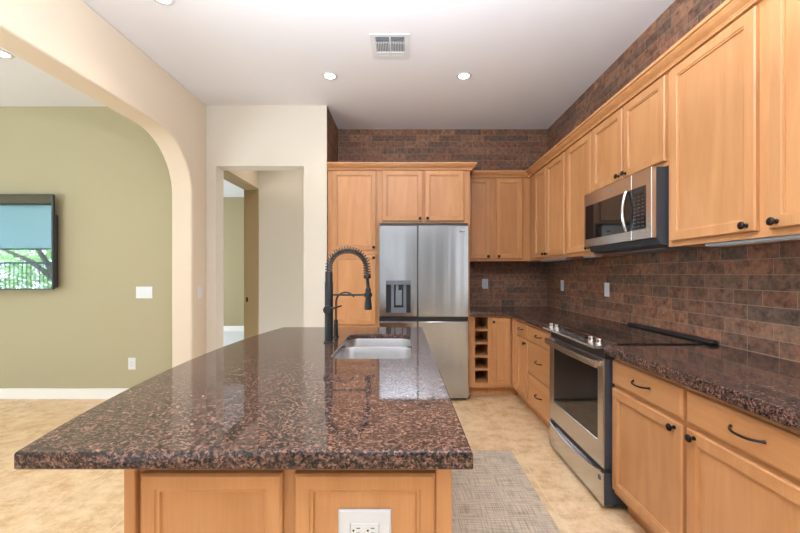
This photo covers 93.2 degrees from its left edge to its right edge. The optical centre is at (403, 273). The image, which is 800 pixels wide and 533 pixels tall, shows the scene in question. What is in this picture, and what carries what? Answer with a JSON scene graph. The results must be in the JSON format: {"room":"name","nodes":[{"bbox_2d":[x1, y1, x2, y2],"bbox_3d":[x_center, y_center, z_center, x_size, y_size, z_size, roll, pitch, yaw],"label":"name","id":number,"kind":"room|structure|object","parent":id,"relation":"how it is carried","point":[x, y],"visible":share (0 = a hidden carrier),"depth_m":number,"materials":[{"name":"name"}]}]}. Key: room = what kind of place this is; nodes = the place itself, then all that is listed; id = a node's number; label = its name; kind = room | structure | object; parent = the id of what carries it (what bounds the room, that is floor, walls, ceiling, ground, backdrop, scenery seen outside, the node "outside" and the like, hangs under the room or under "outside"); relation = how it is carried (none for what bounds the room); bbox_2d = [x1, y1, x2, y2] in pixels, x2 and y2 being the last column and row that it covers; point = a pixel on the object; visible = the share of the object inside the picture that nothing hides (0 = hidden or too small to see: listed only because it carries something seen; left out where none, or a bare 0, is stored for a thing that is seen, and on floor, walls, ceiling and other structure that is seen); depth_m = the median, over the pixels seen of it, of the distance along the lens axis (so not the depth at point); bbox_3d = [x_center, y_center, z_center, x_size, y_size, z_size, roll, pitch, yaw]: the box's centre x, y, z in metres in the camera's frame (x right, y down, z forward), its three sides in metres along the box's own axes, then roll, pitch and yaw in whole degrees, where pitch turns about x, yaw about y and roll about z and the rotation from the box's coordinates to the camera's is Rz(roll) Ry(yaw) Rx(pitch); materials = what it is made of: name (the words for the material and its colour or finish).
{"room":"kitchen","nodes":[
{"label":"kitchen","id":0,"kind":"room"},
{"bbox_2d":[0,0,205,367],"bbox_3d":[-2.149,-0.225,-0.538,0.198,3.050,8.924,0,0,0],"label":"wall","id":1,"kind":"structure","parent":0,"point":[67,40],"depth_m":3.02,"materials":[{"name":"beige paint"}]},
{"bbox_2d":[198,286,201,297],"bbox_3d":[-2.046,0.185,3.800,0.009,0.118,0.073,0,0,0],"label":"light switch","id":2,"kind":"object","parent":1,"relation":"attached to","point":[199,288],"visible":1,"depth_m":3.79,"materials":[{"name":"white plastic"}]},
{"bbox_2d":[0,105,326,387],"bbox_3d":[-5.401,-0.225,4.308,9.198,3.050,0.765,0,0,0],"label":"wall","id":3,"kind":"structure","parent":0,"point":[109,180],"depth_m":3.95,"materials":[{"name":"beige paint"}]},
{"bbox_2d":[0,194,57,289],"bbox_3d":[-4.420,-0.328,3.897,1.690,0.975,0.104,0,0,0],"label":"television","id":4,"kind":"object","parent":3,"relation":"attached to","point":[28,222],"visible":1,"depth_m":3.85,"materials":[{"name":"black plastic"}]},
{"bbox_2d":[0,388,128,398],"bbox_3d":[-6.125,1.248,3.942,7.751,0.105,0.015,0,0,0],"label":"baseboard","id":5,"kind":"structure","parent":3,"relation":"attached to","point":[5,393],"depth_m":3.94,"materials":[{"name":"white paint"}]},
{"bbox_2d":[128,358,135,368],"bbox_3d":[-2.842,0.936,3.946,0.075,0.122,0.009,0,0,0],"label":"electrical outlet","id":6,"kind":"object","parent":3,"relation":"attached to","point":[131,361],"visible":1,"depth_m":3.94,"materials":[{"name":"white plastic"}]},
{"bbox_2d":[136,287,152,297],"bbox_3d":[-2.712,0.193,3.946,0.172,0.122,0.009,0,0,0],"label":"light switch","id":7,"kind":"object","parent":3,"relation":"attached to","point":[141,292],"visible":1,"depth_m":3.94,"materials":[{"name":"white plastic"}]},
{"bbox_2d":[224,197,243,325],"bbox_3d":[-4.260,-0.225,6.405,4.720,3.050,4.630,0,0,0],"label":"wall","id":8,"kind":"structure","parent":0,"point":[233,206],"depth_m":8.60,"materials":[{"name":"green paint"}]},
{"bbox_2d":[224,326,243,330],"bbox_3d":[-4.250,1.240,8.592,4.500,0.120,0.015,0,0,0],"label":"baseboard","id":9,"kind":"structure","parent":8,"relation":"attached to","point":[226,328],"depth_m":8.59,"materials":[{"name":"white paint"}]},
{"bbox_2d":[228,170,257,187],"bbox_3d":[-2.033,-1.445,4.570,0.166,0.610,0.960,0,0,0],"label":"wall","id":10,"kind":"structure","parent":0,"point":[250,176],"depth_m":4.74,"materials":[{"name":"beige paint"}]},
{"bbox_2d":[224,170,258,338],"bbox_3d":[-2.036,0.080,4.570,0.188,2.440,0.958,0,0,0],"label":"door frame","id":11,"kind":"structure","parent":10,"relation":"in","point":[251,193],"depth_m":5.03,"materials":[{"name":"brown paint"}]},
{"bbox_2d":[258,170,303,333],"bbox_3d":[-1.473,-0.225,4.930,1.286,3.050,0.480,0,0,0],"label":"wall","id":12,"kind":"structure","parent":0,"point":[281,192],"depth_m":5.05,"materials":[{"name":"beige paint"}]},
{"bbox_2d":[0,331,646,532],"bbox_3d":[-4.050,1.330,1.860,11.900,0.060,13.720,0,0,0],"label":"floor","id":13,"kind":"structure","parent":0,"point":[31,500],"depth_m":2.40,"materials":[{"name":"tile"}]},
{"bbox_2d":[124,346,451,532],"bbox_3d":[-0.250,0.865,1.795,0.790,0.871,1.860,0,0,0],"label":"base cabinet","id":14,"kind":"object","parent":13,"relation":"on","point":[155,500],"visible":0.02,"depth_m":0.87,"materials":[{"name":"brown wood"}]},
{"bbox_2d":[14,327,472,468],"bbox_3d":[-0.411,0.408,1.794,1.124,0.040,1.941,0,0,0],"label":"countertop","id":15,"kind":"structure","parent":14,"relation":"on","point":[280,398],"depth_m":1.04,"materials":[{"name":"brown stone"}]},
{"bbox_2d":[333,292,354,336],"bbox_3d":[-0.374,0.248,2.334,0.126,0.280,0.071,0,0,-24],"label":"water faucet","id":16,"kind":"object","parent":15,"relation":"on","point":[335,319],"visible":0.84,"depth_m":2.32,"materials":[{"name":"black metal"}]},
{"bbox_2d":[323,246,371,343],"bbox_3d":[-0.317,0.115,2.129,0.276,0.546,0.082,0,0,0],"label":"kitchen faucet","id":17,"kind":"object","parent":15,"relation":"on","point":[328,309],"visible":1,"depth_m":2.12,"materials":[{"name":"black metal"}]},
{"bbox_2d":[334,339,411,358],"bbox_3d":[-0.153,0.519,2.087,0.415,0.203,0.737,0,0,0],"label":"sink","id":18,"kind":"object","parent":15,"relation":"in","point":[355,348],"visible":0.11,"depth_m":2.15,"materials":[{"name":"silver metal"}]},
{"bbox_2d":[334,347,411,358],"bbox_3d":[-0.153,0.519,1.940,0.415,0.203,0.443,0,0,0],"label":"basin","id":19,"kind":"object","parent":18,"relation":"in","point":[349,352],"depth_m":2.15,"materials":[{"name":"silver metal"}]},
{"bbox_2d":[344,339,410,347],"bbox_3d":[-0.153,0.519,2.309,0.415,0.203,0.294,0,0,0],"label":"basin","id":20,"kind":"object","parent":18,"relation":"in","point":[353,343],"depth_m":2.44,"materials":[{"name":"silver metal"}]},
{"bbox_2d":[338,509,390,532],"bbox_3d":[-0.090,0.589,0.872,0.122,0.090,0.009,0,0,0],"label":"electrical outlet","id":21,"kind":"object","parent":14,"relation":"attached to","point":[349,520],"visible":1,"depth_m":0.87,"materials":[{"name":"white plastic"}]},
{"bbox_2d":[350,523,378,532],"bbox_3d":[-0.090,0.589,0.869,0.066,0.033,0.003,0,0,0],"label":"receptacle","id":22,"kind":"object","parent":21,"relation":"attached to","point":[354,527],"depth_m":0.87,"materials":[{"name":"white plastic"}]},
{"bbox_2d":[328,170,378,326],"bbox_3d":[-0.530,0.090,4.233,0.534,2.420,0.670,0,0,0],"label":"pantry cabinet","id":23,"kind":"object","parent":13,"relation":"on","point":[353,195],"visible":0.7,"depth_m":3.94,"materials":[{"name":"brown wood"}]},
{"bbox_2d":[379,223,468,398],"bbox_3d":[0.203,0.390,4.194,0.914,1.820,0.702,0,0,0],"label":"refrigerator","id":24,"kind":"object","parent":13,"relation":"on","point":[424,267],"visible":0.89,"depth_m":3.85,"materials":[{"name":"grey metal"}]},
{"bbox_2d":[467,170,469,397],"bbox_3d":[0.678,0.090,4.259,0.020,2.420,0.618,0,0,0],"label":"end panel","id":25,"kind":"object","parent":13,"relation":"on","point":[468,224],"visible":0.14,"depth_m":3.95,"materials":[{"name":"brown wood"}]},
{"bbox_2d":[470,316,489,394],"bbox_3d":[0.797,0.870,4.274,0.214,0.861,0.589,0,0,0],"label":"wine rack","id":26,"kind":"object","parent":13,"relation":"on","point":[479,325],"visible":0.68,"depth_m":4.04,"materials":[{"name":"brown wood"}]},
{"bbox_2d":[475,324,487,330],"bbox_3d":[0.816,0.594,4.206,0.136,0.018,0.442,0,0,0],"label":"shelf","id":27,"kind":"object","parent":26,"relation":"attached to","point":[478,327],"depth_m":4.08,"materials":[{"name":"brown wood"}]},
{"bbox_2d":[475,336,487,343],"bbox_3d":[0.816,0.732,4.206,0.136,0.018,0.442,0,0,0],"label":"shelf","id":28,"kind":"object","parent":26,"relation":"attached to","point":[478,339],"depth_m":4.11,"materials":[{"name":"brown wood"}]},
{"bbox_2d":[475,348,487,356],"bbox_3d":[0.816,0.870,4.206,0.136,0.018,0.442,0,0,0],"label":"shelf","id":29,"kind":"object","parent":26,"relation":"attached to","point":[479,352],"depth_m":4.09,"materials":[{"name":"brown wood"}]},
{"bbox_2d":[475,359,487,369],"bbox_3d":[0.816,1.008,4.206,0.136,0.018,0.442,0,0,0],"label":"shelf","id":30,"kind":"object","parent":26,"relation":"attached to","point":[480,364],"depth_m":4.13,"materials":[{"name":"brown wood"}]},
{"bbox_2d":[452,450,560,532],"bbox_3d":[0.478,1.296,1.796,0.615,0.007,1.960,0,0,0],"label":"runner rug","id":31,"kind":"object","parent":13,"relation":"on","point":[496,495],"visible":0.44,"depth_m":2.16,"materials":[{"name":"beige fabric"}]},
{"bbox_2d":[488,316,524,401],"bbox_3d":[1.319,0.870,4.189,0.826,0.861,0.758,0,0,0],"label":"base cabinet","id":32,"kind":"object","parent":13,"relation":"on","point":[503,329],"visible":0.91,"depth_m":3.97,"materials":[{"name":"brown wood"}]},
{"bbox_2d":[470,306,626,331],"bbox_3d":[1.212,0.413,3.703,1.044,0.050,1.734,0,0,0],"label":"countertop","id":33,"kind":"structure","parent":32,"relation":"on","point":[538,316],"depth_m":3.62,"materials":[{"name":"brown stone"}]},
{"bbox_2d":[516,320,536,414],"bbox_3d":[1.413,0.870,3.636,0.637,0.861,0.343,0,0,0],"label":"base cabinet","id":34,"kind":"object","parent":13,"relation":"on","point":[522,339],"visible":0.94,"depth_m":3.64,"materials":[{"name":"brown wood"}]},
{"bbox_2d":[528,324,550,428],"bbox_3d":[1.413,0.870,3.152,0.637,0.861,0.624,0,0,0],"label":"base cabinet","id":35,"kind":"object","parent":13,"relation":"on","point":[538,350],"visible":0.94,"depth_m":3.17,"materials":[{"name":"brown wood"}]},
{"bbox_2d":[543,323,718,506],"bbox_3d":[1.379,0.831,2.451,0.689,0.938,0.786,0,0,0],"label":"range","id":36,"kind":"object","parent":13,"relation":"on","point":[581,374],"visible":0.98,"depth_m":2.30,"materials":[{"name":"grey metal"}]},
{"bbox_2d":[562,325,707,344],"bbox_3d":[1.420,0.394,2.451,0.498,0.026,0.762,0,0,0],"label":"cooktop","id":37,"kind":"object","parent":36,"relation":"in","point":[615,334],"depth_m":2.34,"materials":[{"name":"black glass"}]},
{"bbox_2d":[612,358,799,532],"bbox_3d":[1.413,0.870,1.514,0.637,0.861,1.100,0,0,0],"label":"base cabinet","id":38,"kind":"object","parent":13,"relation":"on","point":[685,459],"visible":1,"depth_m":1.47,"materials":[{"name":"brown wood"}]},
{"bbox_2d":[604,345,799,431],"bbox_3d":[1.415,0.413,1.498,0.639,0.050,1.136,0,0,0],"label":"countertop","id":39,"kind":"structure","parent":38,"relation":"on","point":[768,387],"depth_m":1.50,"materials":[{"name":"brown stone"}]},
{"bbox_2d":[327,106,337,265],"bbox_3d":[-0.800,-0.225,4.248,0.004,3.050,0.645,0,0,0],"label":"wall","id":40,"kind":"structure","parent":0,"point":[332,130],"depth_m":4.11,"materials":[{"name":"brick"}]},
{"bbox_2d":[0,0,674,196],"bbox_3d":[-4.050,-1.780,1.860,11.900,0.060,13.720,0,0,0],"label":"ceiling","id":41,"kind":"structure","parent":0,"point":[528,62],"depth_m":3.04,"materials":[{"name":"white paint"}]},
{"bbox_2d":[0,50,14,58],"bbox_3d":[-3.190,-1.746,3.000,0.140,0.005,0.140,0,0,0],"label":"recessed light","id":42,"kind":"object","parent":41,"relation":"in","point":[4,54],"visible":1,"depth_m":3.02,"materials":[{"name":"white plastic"}]},
{"bbox_2d":[154,0,174,5],"bbox_3d":[-1.530,-1.746,2.395,0.140,0.005,0.140,0,0,0],"label":"recessed light","id":43,"kind":"object","parent":41,"relation":"in","point":[163,2],"visible":1,"depth_m":2.43,"materials":[{"name":"white plastic"}]},
{"bbox_2d":[322,72,337,79],"bbox_3d":[-0.654,-1.746,3.335,0.140,0.005,0.140,0,0,0],"label":"recessed light","id":44,"kind":"object","parent":41,"relation":"in","point":[327,75],"visible":1,"depth_m":3.33,"materials":[{"name":"white plastic"}]},
{"bbox_2d":[370,34,409,58],"bbox_3d":[-0.105,-1.744,2.910,0.292,0.012,0.316,0,0,0],"label":"ceiling vent","id":45,"kind":"object","parent":41,"relation":"in","point":[384,46],"visible":1,"depth_m":2.89,"materials":[{"name":"white plastic"}]},
{"bbox_2d":[456,72,471,79],"bbox_3d":[0.529,-1.746,3.335,0.140,0.005,0.140,0,0,0],"label":"recessed light","id":46,"kind":"object","parent":41,"relation":"in","point":[462,75],"visible":1,"depth_m":3.33,"materials":[{"name":"white plastic"}]},
{"bbox_2d":[338,129,546,305],"bbox_3d":[0.468,-0.225,4.631,2.535,3.050,0.120,0,0,0],"label":"wall","id":47,"kind":"structure","parent":0,"point":[509,283],"depth_m":4.57,"materials":[{"name":"brick"}]},
{"bbox_2d":[379,170,467,224],"bbox_3d":[0.203,-0.824,4.233,0.930,0.592,0.670,0,0,0],"label":"upper cabinet","id":48,"kind":"object","parent":47,"relation":"attached to","point":[405,196],"visible":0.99,"depth_m":3.94,"materials":[{"name":"brown wood"}]},
{"bbox_2d":[326,162,476,169],"bbox_3d":[-0.021,-1.117,3.917,1.552,0.070,0.066,0,0,0],"label":"crown molding","id":49,"kind":"structure","parent":48,"relation":"attached to","point":[330,165],"depth_m":3.90,"materials":[{"name":"brown wood"}]},
{"bbox_2d":[482,279,487,288],"bbox_3d":[0.980,0.118,4.566,0.073,0.118,0.009,0,0,0],"label":"electrical outlet","id":50,"kind":"object","parent":47,"relation":"attached to","point":[484,281],"visible":1,"depth_m":4.57,"materials":[{"name":"white plastic"}]},
{"bbox_2d":[470,175,529,261],"bbox_3d":[1.054,-0.632,4.388,0.728,0.975,0.361,0,0,0],"label":"upper cabinet","id":51,"kind":"object","parent":47,"relation":"attached to","point":[499,207],"visible":0.96,"depth_m":4.25,"materials":[{"name":"brown wood"}]},
{"bbox_2d":[471,170,528,177],"bbox_3d":[1.088,-1.117,4.227,0.662,0.070,0.066,0,0,0],"label":"crown molding","id":52,"kind":"structure","parent":51,"relation":"attached to","point":[475,173],"depth_m":4.22,"materials":[{"name":"brown wood"}]},
{"bbox_2d":[547,0,799,362],"bbox_3d":[1.795,-0.225,2.365,0.120,3.050,4.770,0,0,0],"label":"wall","id":53,"kind":"structure","parent":0,"point":[747,297],"depth_m":2.35,"materials":[{"name":"brick"}]},
{"bbox_2d":[561,280,563,290],"bbox_3d":[1.731,0.126,4.140,0.009,0.118,0.073,0,0,0],"label":"electrical outlet","id":54,"kind":"object","parent":53,"relation":"attached to","point":[562,281],"visible":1,"depth_m":4.12,"materials":[{"name":"white plastic"}]},
{"bbox_2d":[526,150,600,261],"bbox_3d":[1.550,-0.632,3.928,0.365,0.975,1.281,0,0,0],"label":"upper cabinet","id":55,"kind":"object","parent":53,"relation":"attached to","point":[548,186],"visible":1,"depth_m":3.67,"materials":[{"name":"brown wood"}]},
{"bbox_2d":[540,258,571,261],"bbox_3d":[1.462,-0.137,3.665,0.060,0.016,0.630,0,0,0],"label":"light","id":56,"kind":"object","parent":55,"relation":"attached to","point":[558,259],"visible":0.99,"depth_m":3.60,"materials":[{"name":"grey"}]},
{"bbox_2d":[567,130,635,256],"bbox_3d":[1.550,-0.632,3.056,0.365,0.975,0.458,0,0,0],"label":"upper cabinet","id":57,"kind":"object","parent":53,"relation":"attached to","point":[580,154],"visible":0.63,"depth_m":3.06,"materials":[{"name":"brown wood"}]},
{"bbox_2d":[583,255,601,257],"bbox_3d":[1.462,-0.137,2.930,0.060,0.016,0.180,0,0,0],"label":"light","id":58,"kind":"object","parent":57,"relation":"attached to","point":[588,256],"visible":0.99,"depth_m":2.90,"materials":[{"name":"grey"}]},
{"bbox_2d":[604,283,608,296],"bbox_3d":[1.730,0.134,3.230,0.009,0.118,0.073,0,0,0],"label":"light switch","id":59,"kind":"object","parent":53,"relation":"attached to","point":[606,285],"visible":1,"depth_m":3.22,"materials":[{"name":"white plastic"}]},
{"bbox_2d":[593,72,668,191],"bbox_3d":[1.550,-0.853,2.427,0.365,0.535,0.796,0,0,0],"label":"upper cabinet","id":60,"kind":"object","parent":53,"relation":"attached to","point":[635,138],"visible":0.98,"depth_m":2.31,"materials":[{"name":"brown wood"}]},
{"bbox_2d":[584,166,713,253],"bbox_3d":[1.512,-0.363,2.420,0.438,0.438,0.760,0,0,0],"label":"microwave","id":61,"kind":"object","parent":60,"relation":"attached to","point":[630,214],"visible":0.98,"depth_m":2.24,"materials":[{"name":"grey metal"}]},
{"bbox_2d":[669,0,799,246],"bbox_3d":[1.550,-0.632,1.484,0.365,0.975,1.086,0,0,0],"label":"upper cabinet","id":62,"kind":"object","parent":53,"relation":"attached to","point":[734,102],"visible":1,"depth_m":1.60,"materials":[{"name":"brown wood"}]},
{"bbox_2d":[526,0,762,177],"bbox_3d":[1.387,-1.117,2.600,0.066,0.070,3.320,0,0,0],"label":"crown molding","id":63,"kind":"structure","parent":62,"relation":"attached to","point":[728,12],"depth_m":2.03,"materials":[{"name":"brown wood"}]},
{"bbox_2d":[705,234,799,246],"bbox_3d":[1.462,-0.137,1.390,0.060,0.016,0.820,0,0,0],"label":"light","id":64,"kind":"object","parent":62,"relation":"attached to","point":[797,236],"visible":1,"depth_m":1.54,"materials":[{"name":"grey"}]},
{"bbox_2d":[710,238,799,246],"bbox_3d":[1.462,-0.130,1.390,0.044,0.002,0.780,0,0,0],"label":"diffuser","id":65,"kind":"object","parent":64,"relation":"attached to","point":[758,240],"depth_m":1.57,"materials":[{"name":"white plastic"}]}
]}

